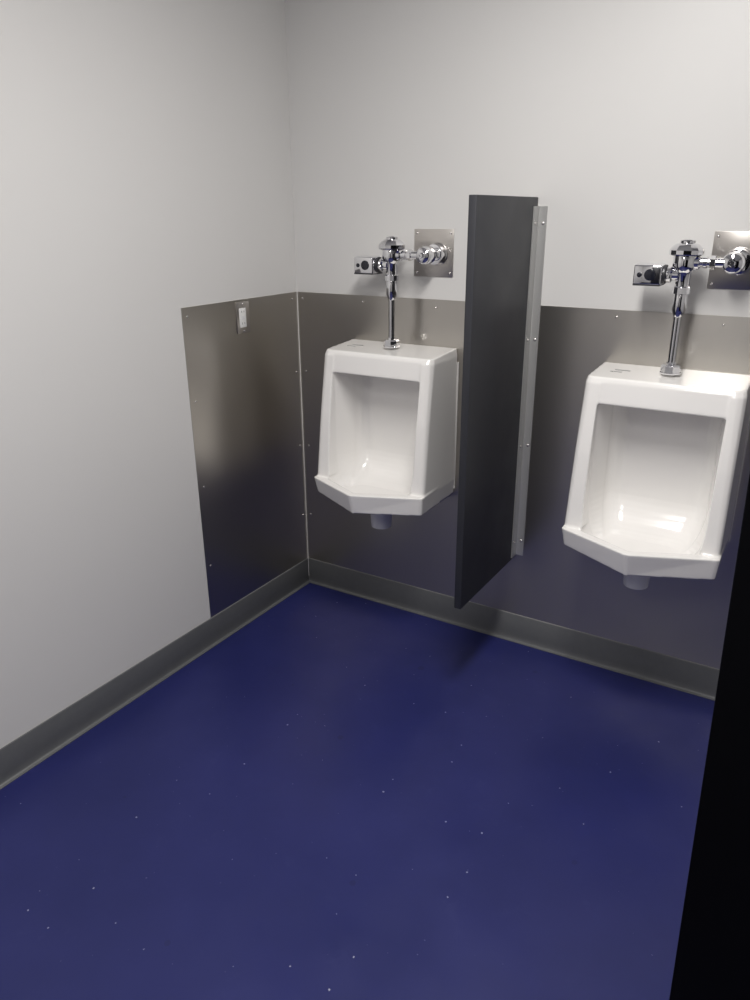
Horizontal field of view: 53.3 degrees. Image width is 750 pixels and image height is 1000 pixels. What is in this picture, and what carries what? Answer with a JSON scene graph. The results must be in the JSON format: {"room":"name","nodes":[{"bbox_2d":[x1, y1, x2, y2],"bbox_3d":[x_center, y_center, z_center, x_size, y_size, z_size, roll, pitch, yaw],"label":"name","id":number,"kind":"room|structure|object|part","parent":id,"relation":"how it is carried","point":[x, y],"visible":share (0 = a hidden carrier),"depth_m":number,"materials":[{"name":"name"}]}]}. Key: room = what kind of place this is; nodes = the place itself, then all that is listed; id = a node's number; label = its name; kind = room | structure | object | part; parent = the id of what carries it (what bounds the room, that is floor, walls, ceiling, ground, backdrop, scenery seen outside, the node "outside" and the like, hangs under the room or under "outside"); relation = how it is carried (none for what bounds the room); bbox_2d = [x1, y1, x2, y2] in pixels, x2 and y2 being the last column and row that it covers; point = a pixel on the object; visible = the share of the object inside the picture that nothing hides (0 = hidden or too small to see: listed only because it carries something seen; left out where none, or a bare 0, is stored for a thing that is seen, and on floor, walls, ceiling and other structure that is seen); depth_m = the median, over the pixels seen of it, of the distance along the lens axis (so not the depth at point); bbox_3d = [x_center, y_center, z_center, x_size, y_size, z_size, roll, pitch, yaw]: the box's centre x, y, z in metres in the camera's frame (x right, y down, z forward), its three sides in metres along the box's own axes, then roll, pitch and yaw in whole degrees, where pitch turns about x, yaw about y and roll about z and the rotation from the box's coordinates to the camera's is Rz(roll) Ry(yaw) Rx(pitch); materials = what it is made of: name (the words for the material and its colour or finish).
{"room":"public restroom","nodes":[
{"label":"public restroom","id":0,"kind":"room"},
{"bbox_2d":[0,0,296,748],"bbox_3d":[-1.527,-0.214,1.329,0.120,2.700,4.420,12,24,29],"label":"wall","id":1,"kind":"structure","parent":0,"point":[146,166],"depth_m":2.34,"materials":[{"name":"white paint"}]},
{"bbox_2d":[0,558,309,789],"bbox_3d":[-1.427,0.987,1.803,0.022,0.116,4.300,12,24,29],"label":"baseboard","id":2,"kind":"structure","parent":1,"relation":"attached to","point":[41,742],"depth_m":2.68,"materials":[{"name":"grey rubber"}]},
{"bbox_2d":[181,292,307,616],"bbox_3d":[-0.486,-0.192,3.020,0.004,1.202,0.652,12,24,29],"label":"sheet","id":3,"kind":"object","parent":1,"relation":"attached to","point":[245,389],"visible":1,"depth_m":2.98,"materials":[{"name":"silver metal"}]},
{"bbox_2d":[235,301,250,333],"bbox_3d":[-0.495,-0.687,2.814,0.009,0.115,0.072,12,24,29],"label":"wall outlet","id":4,"kind":"object","parent":3,"relation":"attached to","point":[242,308],"visible":1,"depth_m":2.81,"materials":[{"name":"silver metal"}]},
{"bbox_2d":[211,558,306,617],"bbox_3d":[-0.484,0.371,3.234,0.003,0.003,0.650,12,24,29],"label":"trim","id":5,"kind":"structure","parent":1,"relation":"attached to","point":[306,558],"depth_m":3.20,"materials":[{"name":"grey metal"}]},
{"bbox_2d":[0,583,714,999],"bbox_3d":[0.098,1.414,0.966,3.840,0.100,4.540,12,24,29],"label":"floor","id":6,"kind":"structure","parent":0,"point":[344,796],"depth_m":2.10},
{"bbox_2d":[669,474,749,999],"bbox_3d":[0.698,0.546,0.564,0.938,1.800,0.055,12,24,29],"label":"panel","id":7,"kind":"object","parent":6,"relation":"on","point":[712,960],"visible":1,"depth_m":0.71,"materials":[{"name":"black laminate"}]},
{"bbox_2d":[285,0,749,316],"bbox_3d":[1.245,-0.573,2.222,3.840,2.700,0.120,12,24,29],"label":"wall","id":8,"kind":"structure","parent":0,"point":[628,120],"depth_m":2.41,"materials":[{"name":"white paint"}]},
{"bbox_2d":[297,292,308,568],"bbox_3d":[-0.315,-0.244,3.295,0.004,1.304,0.004,12,24,29],"label":"trim","id":9,"kind":"structure","parent":8,"relation":"attached to","point":[297,292],"depth_m":3.26,"materials":[{"name":"white metal"}]},
{"bbox_2d":[314,339,458,529],"bbox_3d":[0.011,-0.211,2.852,0.484,0.712,0.388,12,24,29],"label":"urinal","id":10,"kind":"object","parent":8,"relation":"attached to","point":[387,442],"visible":0.99,"depth_m":2.87,"materials":[{"name":"white glazed vitreous china"}]},
{"bbox_2d":[354,236,447,347],"bbox_3d":[0.091,-0.758,2.736,0.306,0.389,0.149,12,24,29],"label":"valve","id":11,"kind":"object","parent":10,"relation":"attached to","point":[392,247],"visible":1,"depth_m":2.68,"materials":[{"name":"silver metal"}]},
{"bbox_3d":[0.120,-0.865,2.642,0.090,0.044,0.044,12,24,29],"label":"inlet arm","id":12,"kind":"part","parent":11,"relation":"part of","materials":[{"name":"silver metal"}]},
{"bbox_2d":[414,229,453,277],"bbox_3d":[0.211,-0.891,2.700,0.159,0.164,0.005,12,24,29],"label":"plate","id":13,"kind":"object","parent":8,"relation":"attached to","point":[422,237],"visible":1,"depth_m":2.69,"materials":[{"name":"silver metal"}]},
{"bbox_2d":[454,195,547,608],"bbox_3d":[0.402,-0.313,2.493,0.091,1.298,0.488,12,24,29],"label":"privacy screen","id":14,"kind":"object","parent":8,"relation":"attached to","point":[506,237],"visible":1,"depth_m":2.45,"materials":[{"name":"grey plastic"}]},
{"bbox_2d":[308,558,719,700],"bbox_3d":[1.216,0.655,2.627,3.600,0.116,0.022,12,24,29],"label":"baseboard","id":15,"kind":"structure","parent":8,"relation":"attached to","point":[667,671],"depth_m":2.98,"materials":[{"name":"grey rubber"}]},
{"bbox_2d":[298,292,749,668],"bbox_3d":[0.919,-0.028,2.569,2.898,1.202,0.004,12,24,29],"label":"sheet","id":16,"kind":"object","parent":8,"relation":"attached to","point":[552,582],"visible":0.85,"depth_m":2.77,"materials":[{"name":"silver metal"}]},
{"bbox_2d":[562,362,749,589],"bbox_3d":[0.866,-0.029,2.361,0.484,0.712,0.388,12,24,29],"label":"urinal","id":17,"kind":"object","parent":8,"relation":"attached to","point":[658,463],"visible":0.98,"depth_m":2.39,"materials":[{"name":"white glazed vitreous china"}]},
{"bbox_2d":[632,240,749,374],"bbox_3d":[0.939,-0.577,2.249,0.306,0.389,0.149,12,24,29],"label":"valve","id":18,"kind":"object","parent":17,"relation":"attached to","point":[686,254],"visible":1,"depth_m":2.19,"materials":[{"name":"silver metal"}]},
{"bbox_3d":[0.968,-0.684,2.154,0.090,0.044,0.044,12,24,29],"label":"inlet arm","id":19,"kind":"part","parent":18,"relation":"part of","materials":[{"name":"silver metal"}]},
{"bbox_2d":[707,231,749,289],"bbox_3d":[1.075,-0.705,2.204,0.159,0.164,0.005,12,24,29],"label":"plate","id":20,"kind":"object","parent":8,"relation":"attached to","point":[724,242],"visible":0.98,"depth_m":2.22,"materials":[{"name":"silver metal"}]}
]}

